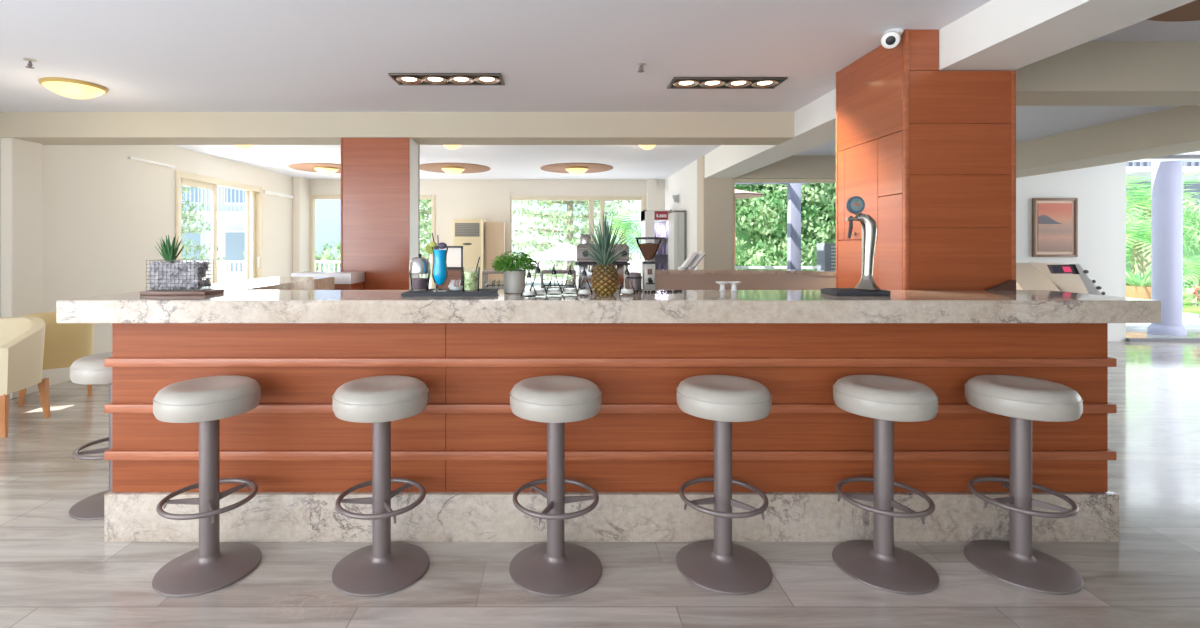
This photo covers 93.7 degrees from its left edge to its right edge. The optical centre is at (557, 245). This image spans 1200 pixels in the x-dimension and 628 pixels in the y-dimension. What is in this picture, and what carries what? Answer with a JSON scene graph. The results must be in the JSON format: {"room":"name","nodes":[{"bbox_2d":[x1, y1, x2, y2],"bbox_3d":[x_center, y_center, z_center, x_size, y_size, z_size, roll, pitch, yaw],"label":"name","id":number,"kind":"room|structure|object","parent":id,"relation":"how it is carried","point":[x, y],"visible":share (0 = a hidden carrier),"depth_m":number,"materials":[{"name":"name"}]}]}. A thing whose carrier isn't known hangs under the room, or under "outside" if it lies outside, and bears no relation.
{"room":"bar","nodes":[
{"label":"bar","id":0,"kind":"room"},
{"bbox_2d":[0,138,291,385],"bbox_3d":[-5.050,-0.040,3.450,0.200,2.800,15.300,0,0,0],"label":"wall","id":1,"kind":"structure","parent":0,"point":[105,212],"depth_m":6.26,"materials":[{"name":"beige paint"}]},
{"bbox_2d":[1,138,41,398],"bbox_3d":[-4.900,0.195,5.130,0.100,2.330,0.300,0,0,0],"label":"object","id":2,"kind":"object","parent":1,"relation":"attached to","point":[21,160],"visible":0.76,"depth_m":5.07,"materials":[{"name":"beige paint"}]},
{"bbox_2d":[128,156,293,198],"bbox_3d":[-4.930,-0.955,8.450,0.040,0.150,4.000,0,0,0],"label":"track","id":3,"kind":"object","parent":1,"relation":"attached to","point":[129,157],"visible":1,"depth_m":7.09,"materials":[{"name":"white metal"}]},
{"bbox_2d":[175,170,262,283],"bbox_3d":[-4.980,0.190,8.315,0.140,2.340,2.130,0,0,0],"label":"door","id":4,"kind":"structure","parent":1,"relation":"in","point":[181,178],"depth_m":8.55,"materials":[{"name":"beige wood"}]},
{"bbox_2d":[310,180,664,288],"bbox_3d":[-1.375,-0.040,11.000,7.550,2.800,0.200,0,0,0],"label":"wall","id":5,"kind":"structure","parent":0,"point":[454,199],"depth_m":10.90,"materials":[{"name":"beige paint"}]},
{"bbox_2d":[310,195,434,288],"bbox_3d":[-3.605,0.185,10.930,2.430,2.350,0.100,0,0,0],"label":"window","id":6,"kind":"structure","parent":5,"relation":"in","point":[312,197],"depth_m":10.88,"materials":[{"name":"beige metal"}]},
{"bbox_2d":[510,196,644,255],"bbox_3d":[0.360,0.195,10.930,2.660,2.330,0.100,0,0,0],"label":"window","id":7,"kind":"structure","parent":5,"relation":"in","point":[591,199],"depth_m":10.88,"materials":[{"name":"beige metal"}]},
{"bbox_2d":[505,179,656,269],"bbox_3d":[0.435,0.030,10.860,2.930,2.660,0.080,0,0,0],"label":"pilaster","id":8,"kind":"object","parent":5,"relation":"attached to","point":[651,183],"visible":0.36,"depth_m":10.82,"materials":[{"name":"beige paint"}]},
{"bbox_2d":[0,0,990,111],"bbox_3d":[-1.450,-1.262,0.450,7.500,0.155,9.300,0,0,0],"label":"ceiling","id":9,"kind":"structure","parent":0,"point":[149,55],"depth_m":3.40,"materials":[{"name":"white paint"}]},
{"bbox_2d":[39,77,107,98],"bbox_3d":[-3.560,-1.137,4.130,0.388,0.096,0.388,0,0,0],"label":"dome light","id":10,"kind":"object","parent":9,"relation":"attached to","point":[70,88],"visible":1,"depth_m":4.04,"materials":[{"name":"glass"}]},
{"bbox_2d":[388,73,504,84],"bbox_3d":[-0.777,-1.177,3.970,0.774,0.016,0.260,0,0,0],"label":"recessed light","id":11,"kind":"object","parent":9,"relation":"in","point":[399,78],"visible":1,"depth_m":3.95,"materials":[{"name":"brown metal"}]},
{"bbox_2d":[667,77,787,88],"bbox_3d":[1.212,-1.177,4.060,0.799,0.016,0.260,0,0,0],"label":"recessed light","id":12,"kind":"object","parent":9,"relation":"in","point":[677,82],"visible":1,"depth_m":4.04,"materials":[{"name":"brown metal"}]},
{"bbox_2d":[881,28,903,48],"bbox_3d":[1.837,-1.133,3.088,0.137,0.104,0.100,0,0,-41],"label":"security camera","id":13,"kind":"object","parent":9,"relation":"attached to","point":[891,38],"visible":1,"depth_m":3.05,"materials":[{"name":"white plastic"}]},
{"bbox_2d":[0,329,1199,627],"bbox_3d":[3.150,1.420,3.400,16.700,0.120,15.200,0,0,0],"label":"floor","id":14,"kind":"structure","parent":0,"point":[58,570],"depth_m":2.31,"materials":[{"name":"wood"}]},
{"bbox_2d":[0,317,50,437],"bbox_3d":[-4.247,0.960,4.178,0.580,0.800,0.564,0,0,-14],"label":"armchair","id":15,"kind":"object","parent":14,"relation":"on","point":[22,339],"visible":1,"depth_m":4.21,"materials":[{"name":"beige leather"}]},
{"bbox_2d":[18,312,93,406],"bbox_3d":[-4.527,0.968,5.068,0.522,0.784,0.508,0,0,-41],"label":"armchair","id":16,"kind":"object","parent":14,"relation":"on","point":[64,343],"visible":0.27,"depth_m":4.92,"materials":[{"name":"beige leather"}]},
{"bbox_2d":[69,352,111,519],"bbox_3d":[-2.335,0.969,2.975,0.392,0.782,0.392,0,0,40],"label":"bar stool","id":17,"kind":"object","parent":14,"relation":"on","point":[89,370],"visible":0.35,"depth_m":2.83,"materials":[{"name":"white leather"}]},
{"bbox_2d":[152,375,261,596],"bbox_3d":[-1.470,0.969,2.365,0.392,0.782,0.392,0,0,-41],"label":"bar stool","id":18,"kind":"object","parent":14,"relation":"on","point":[215,565],"visible":1,"depth_m":2.33,"materials":[{"name":"beige metal"}]},
{"bbox_2d":[292,177,309,272],"bbox_3d":[-4.880,0.030,10.675,0.140,2.660,0.450,0,0,0],"label":"pilaster","id":19,"kind":"object","parent":14,"relation":"on","point":[300,185],"visible":0.55,"depth_m":10.48,"materials":[{"name":"beige paint"}]},
{"bbox_2d":[291,271,364,289],"bbox_3d":[-1.954,0.792,4.787,0.498,1.135,0.335,0,0,0],"label":"table","id":20,"kind":"object","parent":14,"relation":"on","point":[343,280],"visible":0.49,"depth_m":4.66,"materials":[{"name":"white stone"}]},
{"bbox_2d":[332,375,428,596],"bbox_3d":[-0.744,0.969,2.367,0.392,0.782,0.392,0,0,1],"label":"bar stool","id":21,"kind":"object","parent":14,"relation":"on","point":[383,567],"visible":1,"depth_m":2.32,"materials":[{"name":"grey metal"}]},
{"bbox_2d":[341,138,419,289],"bbox_3d":[-1.618,0.200,5.140,0.610,2.320,0.358,0,0,0],"label":"pillar","id":22,"kind":"structure","parent":14,"relation":"on","point":[380,177],"depth_m":4.96,"materials":[{"name":"brown wood"}]},
{"bbox_2d":[453,219,485,288],"bbox_3d":[-1.674,0.428,10.641,0.564,1.863,0.418,0,0,0],"label":"air conditioner","id":23,"kind":"object","parent":14,"relation":"on","point":[469,234],"visible":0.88,"depth_m":10.45,"materials":[{"name":"beige plastic"}]},
{"bbox_2d":[455,223,478,235],"bbox_3d":[-1.690,-0.303,10.447,0.456,0.252,0.010,0,0,0],"label":"grille","id":24,"kind":"object","parent":23,"relation":"attached to","point":[461,229],"depth_m":10.44,"materials":[{"name":"grey plastic"}]},
{"bbox_2d":[485,222,504,289],"bbox_3d":[-1.200,0.453,10.734,0.359,1.814,0.292,0,0,0],"label":"tall cabinet","id":25,"kind":"object","parent":14,"relation":"on","point":[494,231],"visible":0.52,"depth_m":10.59,"materials":[{"name":"beige"}]},
{"bbox_2d":[509,375,601,596],"bbox_3d":[-0.009,0.969,2.366,0.392,0.782,0.392,0,0,12],"label":"bar stool","id":26,"kind":"object","parent":14,"relation":"on","point":[555,567],"visible":1,"depth_m":2.31,"materials":[{"name":"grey metal"}]},
{"bbox_2d":[104,323,1118,541],"bbox_3d":[0.246,0.850,3.438,4.666,1.021,1.723,0,0,0],"label":"bar counter","id":27,"kind":"object","parent":14,"relation":"on","point":[470,453],"depth_m":2.60,"materials":[{"name":"brown wood"}]},
{"bbox_2d":[56,277,1160,322],"bbox_3d":[0.223,0.289,3.415,4.851,0.100,1.910,0,0,0],"label":"countertop","id":28,"kind":"structure","parent":27,"relation":"on","point":[270,299],"depth_m":2.46,"materials":[{"name":"stone"}]},
{"bbox_2d":[140,289,223,295],"bbox_3d":[-1.857,0.229,2.780,0.315,0.020,0.160,0,0,0],"label":"serving board","id":29,"kind":"object","parent":28,"relation":"on","point":[176,292],"visible":1,"depth_m":2.70,"materials":[{"name":"grey stone"}]},
{"bbox_2d":[146,235,213,290],"bbox_3d":[-1.874,0.080,2.786,0.254,0.279,0.125,0,0,0],"label":"stone planter","id":30,"kind":"object","parent":29,"relation":"on","point":[179,274],"visible":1,"depth_m":2.73,"materials":[{"name":"grey stone"}]},
{"bbox_2d":[146,260,213,290],"bbox_3d":[-1.874,0.144,2.785,0.254,0.150,0.122,0,0,0],"label":"wire basket","id":31,"kind":"object","parent":30,"relation":"on","point":[179,274],"depth_m":2.73,"materials":[{"name":"silver metal"}]},
{"bbox_2d":[401,289,498,295],"bbox_3d":[-0.522,0.230,2.790,0.475,0.018,0.260,0,0,0],"label":"bar mat","id":32,"kind":"object","parent":28,"relation":"on","point":[482,292],"visible":0.84,"depth_m":2.66,"materials":[{"name":"grey rubber"}]},
{"bbox_2d":[409,254,430,290],"bbox_3d":[-0.689,0.130,2.800,0.108,0.183,0.108,0,0,0],"label":"lidded jar","id":33,"kind":"object","parent":32,"relation":"on","point":[418,265],"visible":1,"depth_m":2.77,"materials":[{"name":"silver glass"}]},
{"bbox_2d":[425,233,447,291],"bbox_3d":[-0.585,0.078,2.743,0.101,0.286,0.082,0,0,19],"label":"cocktail","id":34,"kind":"object","parent":32,"relation":"on","point":[439,271],"visible":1,"depth_m":2.72,"materials":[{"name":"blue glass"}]},
{"bbox_2d":[462,257,479,291],"bbox_3d":[-0.421,0.137,2.720,0.088,0.169,0.087,0,0,0],"label":"mojito","id":35,"kind":"object","parent":32,"relation":"on","point":[470,278],"visible":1,"depth_m":2.69,"materials":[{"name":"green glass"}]},
{"bbox_2d":[491,251,536,293],"bbox_3d":[-0.220,0.134,2.858,0.259,0.211,0.258,0,0,0],"label":"herb pot","id":36,"kind":"object","parent":28,"relation":"on","point":[514,277],"visible":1,"depth_m":2.81,"materials":[{"name":"green plant"}]},
{"bbox_2d":[529,261,546,295],"bbox_3d":[-0.097,0.156,2.720,0.091,0.166,0.091,0,0,0],"label":"bottle","id":37,"kind":"object","parent":28,"relation":"on","point":[538,291],"visible":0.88,"depth_m":2.71,"materials":[{"name":"clear glass"}]},
{"bbox_2d":[546,264,561,294],"bbox_3d":[-0.020,0.162,2.760,0.084,0.153,0.084,0,0,0],"label":"bottle","id":38,"kind":"object","parent":28,"relation":"on","point":[550,291],"visible":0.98,"depth_m":2.75,"materials":[{"name":"clear glass"}]},
{"bbox_2d":[576,265,592,295],"bbox_3d":[0.129,0.166,2.720,0.080,0.146,0.080,0,0,0],"label":"bottle","id":39,"kind":"object","parent":28,"relation":"on","point":[580,292],"visible":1,"depth_m":2.71,"materials":[{"name":"clear glass"}]},
{"bbox_2d":[578,208,635,294],"bbox_3d":[0.232,0.025,2.761,0.302,0.429,0.292,0,0,-25],"label":"pineapple","id":40,"kind":"object","parent":28,"relation":"on","point":[604,277],"visible":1,"depth_m":2.72,"materials":[{"name":"green plant"}]},
{"bbox_2d":[619,264,634,294],"bbox_3d":[0.340,0.164,2.760,0.082,0.150,0.082,0,0,0],"label":"bottle","id":41,"kind":"object","parent":28,"relation":"on","point":[621,291],"visible":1,"depth_m":2.75,"materials":[{"name":"clear glass"}]},
{"bbox_2d":[626,272,641,290],"bbox_3d":[0.406,0.190,3.000,0.086,0.099,0.086,0,0,0],"label":"box","id":42,"kind":"object","parent":28,"relation":"on","point":[635,277],"visible":0.9,"depth_m":2.97,"materials":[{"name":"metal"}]},
{"bbox_2d":[635,237,662,291],"bbox_3d":[0.478,0.096,2.950,0.142,0.287,0.142,0,0,0],"label":"coffee grinder","id":43,"kind":"object","parent":28,"relation":"on","point":[648,250],"visible":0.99,"depth_m":2.92,"materials":[{"name":"silver metal"}]},
{"bbox_2d":[821,288,890,295],"bbox_3d":[1.459,0.225,2.760,0.262,0.028,0.160,0,0,0],"label":"drip tray","id":44,"kind":"object","parent":28,"relation":"on","point":[830,291],"visible":0.82,"depth_m":2.68,"materials":[{"name":"grey rubber"}]},
{"bbox_2d":[846,196,879,289],"bbox_3d":[1.477,-0.015,2.720,0.154,0.452,0.112,0,0,0],"label":"tap","id":45,"kind":"object","parent":44,"relation":"on","point":[855,205],"visible":1,"depth_m":2.70,"materials":[{"name":"grey metal"}]},
{"bbox_2d":[984,279,1015,289],"bbox_3d":[2.393,0.211,3.040,0.147,0.057,0.040,0,0,0],"label":"wedge","id":46,"kind":"object","parent":28,"relation":"on","point":[1010,284],"visible":1,"depth_m":3.02,"materials":[{"name":"brown wood"}]},
{"bbox_2d":[641,210,671,288],"bbox_3d":[1.756,0.366,10.020,0.472,1.989,0.560,0,0,0],"label":"fridge","id":47,"kind":"object","parent":14,"relation":"on","point":[649,218],"visible":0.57,"depth_m":9.86,"materials":[{"name":"white metal"}]},
{"bbox_2d":[668,210,685,268],"bbox_3d":[1.968,0.393,9.295,0.204,1.935,0.510,0,0,0],"label":"tall cabinet","id":48,"kind":"object","parent":14,"relation":"on","point":[676,218],"visible":0.52,"depth_m":9.04,"materials":[{"name":"grey metal"}]},
{"bbox_2d":[676,375,771,594],"bbox_3d":[0.699,0.969,2.378,0.392,0.782,0.392,0,0,40],"label":"bar stool","id":49,"kind":"object","parent":14,"relation":"on","point":[719,565],"visible":1,"depth_m":2.33,"materials":[{"name":"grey metal"}]},
{"bbox_2d":[655,269,835,289],"bbox_3d":[1.870,0.790,5.043,2.060,1.140,0.661,0,0,22],"label":"stone ledge","id":50,"kind":"object","parent":14,"relation":"on","point":[665,279],"visible":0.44,"depth_m":5.10,"materials":[{"name":"stone"}]},
{"bbox_2d":[678,251,697,269],"bbox_3d":[1.206,0.137,5.200,0.162,0.172,0.120,0,0,0],"label":"menu","id":51,"kind":"object","parent":50,"relation":"on","point":[692,256],"visible":0.99,"depth_m":5.14,"materials":[{"name":"white plastic"}]},
{"bbox_2d":[735,183,809,269],"bbox_3d":[3.500,0.050,9.500,1.600,2.620,1.800,0,0,0],"label":"pergola","id":52,"kind":"object","parent":14,"relation":"on","point":[793,189],"visible":0.41,"depth_m":9.55,"materials":[{"name":"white paint"}]},
{"bbox_2d":[735,266,816,269],"bbox_3d":[4.000,0.880,10.600,2.800,1.000,0.060,0,0,0],"label":"railing","id":53,"kind":"object","parent":14,"relation":"on","point":[736,267],"visible":0.13,"depth_m":10.57,"materials":[{"name":"white metal"}]},
{"bbox_2d":[817,243,835,270],"bbox_3d":[4.484,0.656,9.143,0.401,1.408,0.315,0,0,0],"label":"outdoor unit","id":54,"kind":"object","parent":14,"relation":"on","point":[826,252],"visible":0.3,"depth_m":9.00,"materials":[{"name":"grey metal"}]},
{"bbox_2d":[832,375,938,594],"bbox_3d":[1.381,0.969,2.380,0.392,0.782,0.392,0,0,9],"label":"bar stool","id":55,"kind":"object","parent":14,"relation":"on","point":[877,563],"visible":1,"depth_m":2.34,"materials":[{"name":"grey metal"}]},
{"bbox_2d":[836,29,1015,289],"bbox_3d":[2.196,0.087,3.448,0.618,2.545,0.764,0,0,0],"label":"pillar","id":56,"kind":"structure","parent":14,"relation":"on","point":[929,153],"depth_m":3.07,"materials":[{"name":"brown wood"}]},
{"bbox_2d":[964,375,1083,594],"bbox_3d":[1.963,0.969,2.380,0.392,0.782,0.392,0,0,-22],"label":"bar stool","id":57,"kind":"object","parent":14,"relation":"on","point":[1014,562],"visible":1,"depth_m":2.34,"materials":[{"name":"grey metal"}]},
{"bbox_2d":[1016,262,1105,294],"bbox_3d":[3.449,0.740,3.990,0.414,1.240,0.520,0,0,0],"label":"kiosk","id":58,"kind":"object","parent":14,"relation":"on","point":[1062,277],"visible":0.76,"depth_m":3.93,"materials":[{"name":"white plastic"}]},
{"bbox_2d":[1126,313,1199,329],"bbox_3d":[10.000,1.310,9.750,3.400,0.140,1.300,0,0,0],"label":"step","id":59,"kind":"structure","parent":14,"relation":"on","point":[1191,321],"depth_m":9.42,"materials":[{"name":"white stone"}]},
{"bbox_2d":[1183,278,1199,307],"bbox_3d":[11.595,0.853,9.901,0.728,0.724,0.726,0,0,0],"label":"bush","id":60,"kind":"object","parent":59,"relation":"on","point":[1195,289],"visible":0.99,"depth_m":10.00,"materials":[{"name":"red plant"}]},
{"bbox_2d":[1147,161,1186,335],"bbox_3d":[9.440,-0.240,8.700,0.420,3.200,0.420,0,0,0],"label":"pillar","id":61,"kind":"structure","parent":14,"relation":"on","point":[1166,177],"depth_m":8.58,"materials":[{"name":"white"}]},
{"bbox_3d":[-0.225,0.895,4.900,1.950,0.930,0.700,0,0,0],"label":"countertop","id":62,"kind":"structure","parent":14,"relation":"on","visible":0},
{"bbox_2d":[436,246,462,288],"bbox_3d":[-0.928,0.215,4.800,0.251,0.430,0.120,0,0,0],"label":"menu stand","id":63,"kind":"object","parent":62,"relation":"on","point":[454,262],"visible":0.44,"depth_m":4.80,"materials":[{"name":"black plastic"}]},
{"bbox_2d":[482,270,503,288],"bbox_3d":[-0.530,0.319,4.800,0.199,0.222,0.300,0,0,0],"label":"glass rack","id":64,"kind":"object","parent":62,"relation":"on","point":[486,272],"visible":0.33,"depth_m":4.65,"materials":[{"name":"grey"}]},
{"bbox_2d":[541,270,575,288],"bbox_3d":[0.004,0.319,4.800,0.290,0.222,0.300,0,0,0],"label":"glass rack","id":65,"kind":"object","parent":62,"relation":"on","point":[542,271],"visible":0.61,"depth_m":4.65,"materials":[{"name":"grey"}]},
{"bbox_2d":[541,270,575,273],"bbox_3d":[0.004,0.219,4.800,0.290,0.022,0.300,0,0,0],"label":"shelf","id":66,"kind":"object","parent":65,"relation":"attached to","point":[543,271],"depth_m":4.65,"materials":[{"name":"grey"}]},
{"bbox_2d":[574,244,629,289],"bbox_3d":[0.381,0.206,4.915,0.460,0.447,0.471,0,0,0],"label":"coffee machine","id":67,"kind":"object","parent":62,"relation":"on","point":[619,264],"visible":0.49,"depth_m":4.76,"materials":[{"name":"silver metal"}]},
{"bbox_2d":[665,160,696,268],"bbox_3d":[2.150,0.010,9.640,0.150,2.700,2.520,0,0,0],"label":"wall partition","id":68,"kind":"structure","parent":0,"point":[683,183],"depth_m":8.99,"materials":[{"name":"white paint"}]},
{"bbox_2d":[172,20,1199,179],"bbox_3d":[3.150,-1.365,3.450,16.700,0.150,15.300,0,0,0],"label":"ceiling","id":69,"kind":"structure","parent":0,"point":[506,162],"depth_m":7.74,"materials":[{"name":"white paint"}]},
{"bbox_2d":[288,163,340,172],"bbox_3d":[-3.800,-1.284,9.280,1.200,0.012,1.200,0,0,0],"label":"ceiling disc","id":70,"kind":"object","parent":69,"relation":"attached to","point":[308,167],"visible":0.39,"depth_m":9.02,"materials":[{"name":"brown wood"}]},
{"bbox_2d":[313,166,338,174],"bbox_3d":[-3.800,-1.220,9.200,0.388,0.115,0.388,0,0,0],"label":"dome light","id":71,"kind":"object","parent":70,"relation":"attached to","point":[323,170],"visible":1,"depth_m":9.09,"materials":[{"name":"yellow glass"}]},
{"bbox_2d":[315,168,337,174],"bbox_3d":[-3.800,-1.210,9.200,0.369,0.095,0.369,0,0,0],"label":"diffuser","id":72,"kind":"object","parent":71,"relation":"attached to","point":[325,171],"depth_m":9.10,"materials":[{"name":"white glass"}]},
{"bbox_2d":[0,112,793,144],"bbox_3d":[-1.430,-1.130,5.145,7.040,0.340,0.370,0,0,0],"label":"beam","id":73,"kind":"structure","parent":69,"relation":"attached to","point":[44,128],"depth_m":4.96,"materials":[{"name":"beige paint"}]},
{"bbox_2d":[420,163,490,172],"bbox_3d":[-1.720,-1.284,9.280,1.200,0.012,1.200,0,0,0],"label":"ceiling disc","id":74,"kind":"object","parent":69,"relation":"attached to","point":[432,167],"visible":0.64,"depth_m":9.13,"materials":[{"name":"brown wood"}]},
{"bbox_2d":[441,166,464,174],"bbox_3d":[-1.720,-1.220,9.200,0.388,0.115,0.388,0,0,0],"label":"dome light","id":75,"kind":"object","parent":74,"relation":"attached to","point":[451,170],"visible":1,"depth_m":9.09,"materials":[{"name":"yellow glass"}]},
{"bbox_2d":[540,163,612,172],"bbox_3d":[0.310,-1.284,9.280,1.200,0.012,1.200,0,0,0],"label":"ceiling disc","id":76,"kind":"object","parent":69,"relation":"attached to","point":[559,167],"visible":0.66,"depth_m":9.13,"materials":[{"name":"brown wood"}]},
{"bbox_2d":[565,166,588,174],"bbox_3d":[0.310,-1.220,9.200,0.388,0.115,0.388,0,0,0],"label":"dome light","id":77,"kind":"object","parent":76,"relation":"attached to","point":[576,170],"visible":1,"depth_m":9.08,"materials":[{"name":"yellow glass"}]},
{"bbox_2d":[733,156,835,178],"bbox_3d":[3.853,-1.135,8.150,2.695,0.330,0.300,0,0,0],"label":"beam","id":78,"kind":"structure","parent":69,"relation":"attached to","point":[792,167],"depth_m":8.00,"materials":[{"name":"beige paint"}]},
{"bbox_2d":[733,179,835,268],"bbox_3d":[3.750,0.195,8.150,2.500,2.330,0.100,0,0,0],"label":"window","id":79,"kind":"structure","parent":78,"relation":"in","point":[734,180],"depth_m":8.10,"materials":[{"name":"beige metal"}]},
{"bbox_2d":[705,0,1194,177],"bbox_3d":[2.297,-1.133,1.900,0.415,0.335,12.200,0,0,0],"label":"beam","id":80,"kind":"structure","parent":69,"relation":"attached to","point":[998,35],"depth_m":2.77,"materials":[{"name":"white paint"}]},
{"bbox_2d":[1014,41,1199,105],"bbox_3d":[7.003,-1.137,3.715,8.995,0.325,0.370,0,0,0],"label":"beam","id":81,"kind":"structure","parent":69,"relation":"attached to","point":[1091,73],"depth_m":3.53,"materials":[{"name":"beige paint"}]},
{"bbox_2d":[1016,106,1199,177],"bbox_3d":[6.080,-1.125,5.950,0.660,0.350,4.100,0,0,0],"label":"beam","id":82,"kind":"structure","parent":69,"relation":"attached to","point":[1176,130],"depth_m":5.86,"materials":[{"name":"beige paint"}]},
{"bbox_2d":[1146,0,1199,21],"bbox_3d":[3.500,-1.284,2.600,1.200,0.012,1.200,0,0,0],"label":"ceiling disc","id":83,"kind":"object","parent":69,"relation":"attached to","point":[1190,11],"visible":0.42,"depth_m":3.10,"materials":[{"name":"brown wood"}]},
{"bbox_2d":[697,156,732,268],"bbox_3d":[2.288,0.010,8.190,0.425,2.700,0.380,0,0,0],"label":"wall pier","id":84,"kind":"object","parent":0,"point":[714,195],"visible":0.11,"depth_m":8.00,"materials":[{"name":"beige paint"}]},
{"bbox_2d":[1016,162,1125,340],"bbox_3d":[6.550,0.010,8.100,3.100,2.700,0.200,0,0,0],"label":"wall","id":85,"kind":"structure","parent":0,"point":[1100,191],"depth_m":8.00,"materials":[{"name":"white paint"}]},
{"bbox_2d":[1032,198,1077,256],"bbox_3d":[7.066,-0.263,7.980,0.624,0.837,0.040,0,0,0],"label":"picture","id":86,"kind":"object","parent":85,"relation":"attached to","point":[1054,220],"visible":1,"depth_m":7.97,"materials":[{"name":"brown"}]},
{"bbox_2d":[1126,155,1199,341],"bbox_3d":[9.700,0.035,7.975,3.200,2.650,0.050,0,0,0],"label":"window","id":87,"kind":"structure","parent":85,"relation":"in","point":[1169,156],"depth_m":7.95,"materials":[{"name":"grey"}]},
{"label":"outside","id":88,"kind":"structure","parent":0,"visible":0},
{"bbox_2d":[425,255,1192,289],"bbox_3d":[5.000,1.470,50.500,130.000,0.180,79.000,0,0,0],"label":"ground","id":89,"kind":"structure","parent":88,"point":[635,266],"depth_m":28.15,"materials":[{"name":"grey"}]},
{"bbox_2d":[182,185,224,278],"bbox_3d":[-12.825,-1.640,17.473,4.357,6.000,4.344,0,0,35],"label":"pine tree","id":90,"kind":"object","parent":89,"relation":"on","point":[190,215],"visible":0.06,"depth_m":18.07,"materials":[{"name":"green plant"}]},
{"bbox_2d":[182,185,340,279],"bbox_3d":[-15.350,-0.140,25.650,10.300,15.000,8.700,0,0,0],"label":"apartment building","id":91,"kind":"structure","parent":89,"relation":"on","point":[230,202],"depth_m":22.50,"materials":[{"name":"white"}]},
{"bbox_2d":[243,242,340,270],"bbox_3d":[-8.564,0.491,21.024,6.484,1.737,1.326,0,0,0],"label":"shrub","id":92,"kind":"object","parent":89,"relation":"on","point":[327,256],"visible":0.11,"depth_m":20.89,"materials":[{"name":"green plant"}]},
{"bbox_2d":[184,261,430,288],"bbox_3d":[-6.050,0.860,13.000,6.900,1.040,0.060,0,0,0],"label":"railing","id":93,"kind":"object","parent":89,"relation":"on","point":[229,262],"visible":0.03,"depth_m":12.98,"materials":[{"name":"white metal"}]},
{"bbox_2d":[420,199,430,279],"bbox_3d":[-4.026,-1.390,18.911,3.668,5.500,3.724,0,0,-40],"label":"pine tree","id":94,"kind":"object","parent":89,"relation":"on","point":[424,203],"visible":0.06,"depth_m":18.45,"materials":[{"name":"green plant"}]},
{"bbox_2d":[531,243,575,286],"bbox_3d":[0.200,0.635,14.600,1.848,1.450,1.848,0,0,-22],"label":"parasol","id":95,"kind":"object","parent":89,"relation":"on","point":[565,252],"visible":0.66,"depth_m":14.07,"materials":[{"name":"white fabric"}]},
{"bbox_2d":[512,201,640,286],"bbox_3d":[0.306,-1.840,18.811,5.688,6.400,5.632,0,0,-22],"label":"pine tree","id":96,"kind":"object","parent":89,"relation":"on","point":[567,217],"visible":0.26,"depth_m":18.55,"materials":[{"name":"green plant"}]},
{"bbox_2d":[588,207,640,287],"bbox_3d":[1.593,0.196,13.996,1.728,2.337,1.735,0,0,0],"label":"palm tree","id":97,"kind":"object","parent":89,"relation":"on","point":[627,227],"visible":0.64,"depth_m":13.87,"materials":[{"name":"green plant"}]},
{"bbox_2d":[735,189,763,265],"bbox_3d":[3.650,0.090,11.600,1.146,2.540,1.146,0,0,22],"label":"parasol","id":98,"kind":"object","parent":89,"relation":"on","point":[739,194],"visible":0.32,"depth_m":11.53,"materials":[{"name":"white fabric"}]},
{"bbox_2d":[735,183,835,269],"bbox_3d":[5.494,-1.038,13.351,4.255,5.316,1.897,0,0,0],"label":"shrub","id":99,"kind":"object","parent":89,"relation":"on","point":[761,222],"visible":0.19,"depth_m":13.00,"materials":[{"name":"green plant"}]},
{"bbox_2d":[1126,162,1199,210],"bbox_3d":[30.400,-4.640,28.450,19.200,12.000,11.100,0,0,0],"label":"hotel building","id":100,"kind":"structure","parent":89,"relation":"on","point":[1141,169],"depth_m":23.94,"materials":[{"name":"white"}]},
{"bbox_2d":[1126,194,1199,283],"bbox_3d":[18.263,-0.307,19.660,14.178,3.645,2.135,0,0,1],"label":"shrub","id":101,"kind":"object","parent":89,"relation":"on","point":[1188,254],"visible":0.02,"depth_m":19.80,"materials":[{"name":"green plant"}]},
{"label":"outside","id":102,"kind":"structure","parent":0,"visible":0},
{"bbox_3d":[-32.575,1.470,-4.500,54.850,0.180,31.000,0,0,0],"label":"ground","id":103,"kind":"structure","parent":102,"visible":0},
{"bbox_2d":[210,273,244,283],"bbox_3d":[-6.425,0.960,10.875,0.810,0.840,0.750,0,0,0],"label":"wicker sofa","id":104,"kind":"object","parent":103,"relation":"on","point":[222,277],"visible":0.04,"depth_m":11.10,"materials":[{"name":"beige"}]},
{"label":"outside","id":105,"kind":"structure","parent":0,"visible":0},
{"bbox_2d":[1183,286,1199,317],"bbox_3d":[24.150,1.290,13.700,31.700,0.180,6.600,0,0,0],"label":"lawn","id":106,"kind":"structure","parent":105,"point":[1187,308],"depth_m":11.13,"materials":[{"name":"green plant"}]},
{"bbox_2d":[1126,261,1186,299],"bbox_3d":[11.375,0.714,11.004,1.281,0.973,1.265,0,0,19],"label":"potted plant","id":107,"kind":"object","parent":106,"relation":"on","point":[1138,287],"visible":0.59,"depth_m":10.87,"materials":[{"name":"green plant"}]},
{"bbox_2d":[1126,171,1199,284],"bbox_3d":[16.392,-0.396,15.604,3.276,3.518,3.285,0,0,0],"label":"palm tree","id":108,"kind":"object","parent":106,"relation":"on","point":[1145,192],"visible":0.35,"depth_m":15.46,"materials":[{"name":"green plant"}]},
{"bbox_2d":[1126,210,1199,276],"bbox_3d":[13.299,0.279,12.883,2.003,2.172,1.990,0,0,0],"label":"palm tree","id":109,"kind":"object","parent":106,"relation":"on","point":[1141,232],"visible":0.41,"depth_m":12.80,"materials":[{"name":"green plant"}]},
{"bbox_2d":[1183,256,1199,306],"bbox_3d":[12.757,0.740,11.140,1.360,1.258,1.360,0,0,0],"label":"palm tree","id":110,"kind":"object","parent":106,"relation":"on","point":[1193,269],"visible":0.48,"depth_m":11.12,"materials":[{"name":"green plant"}]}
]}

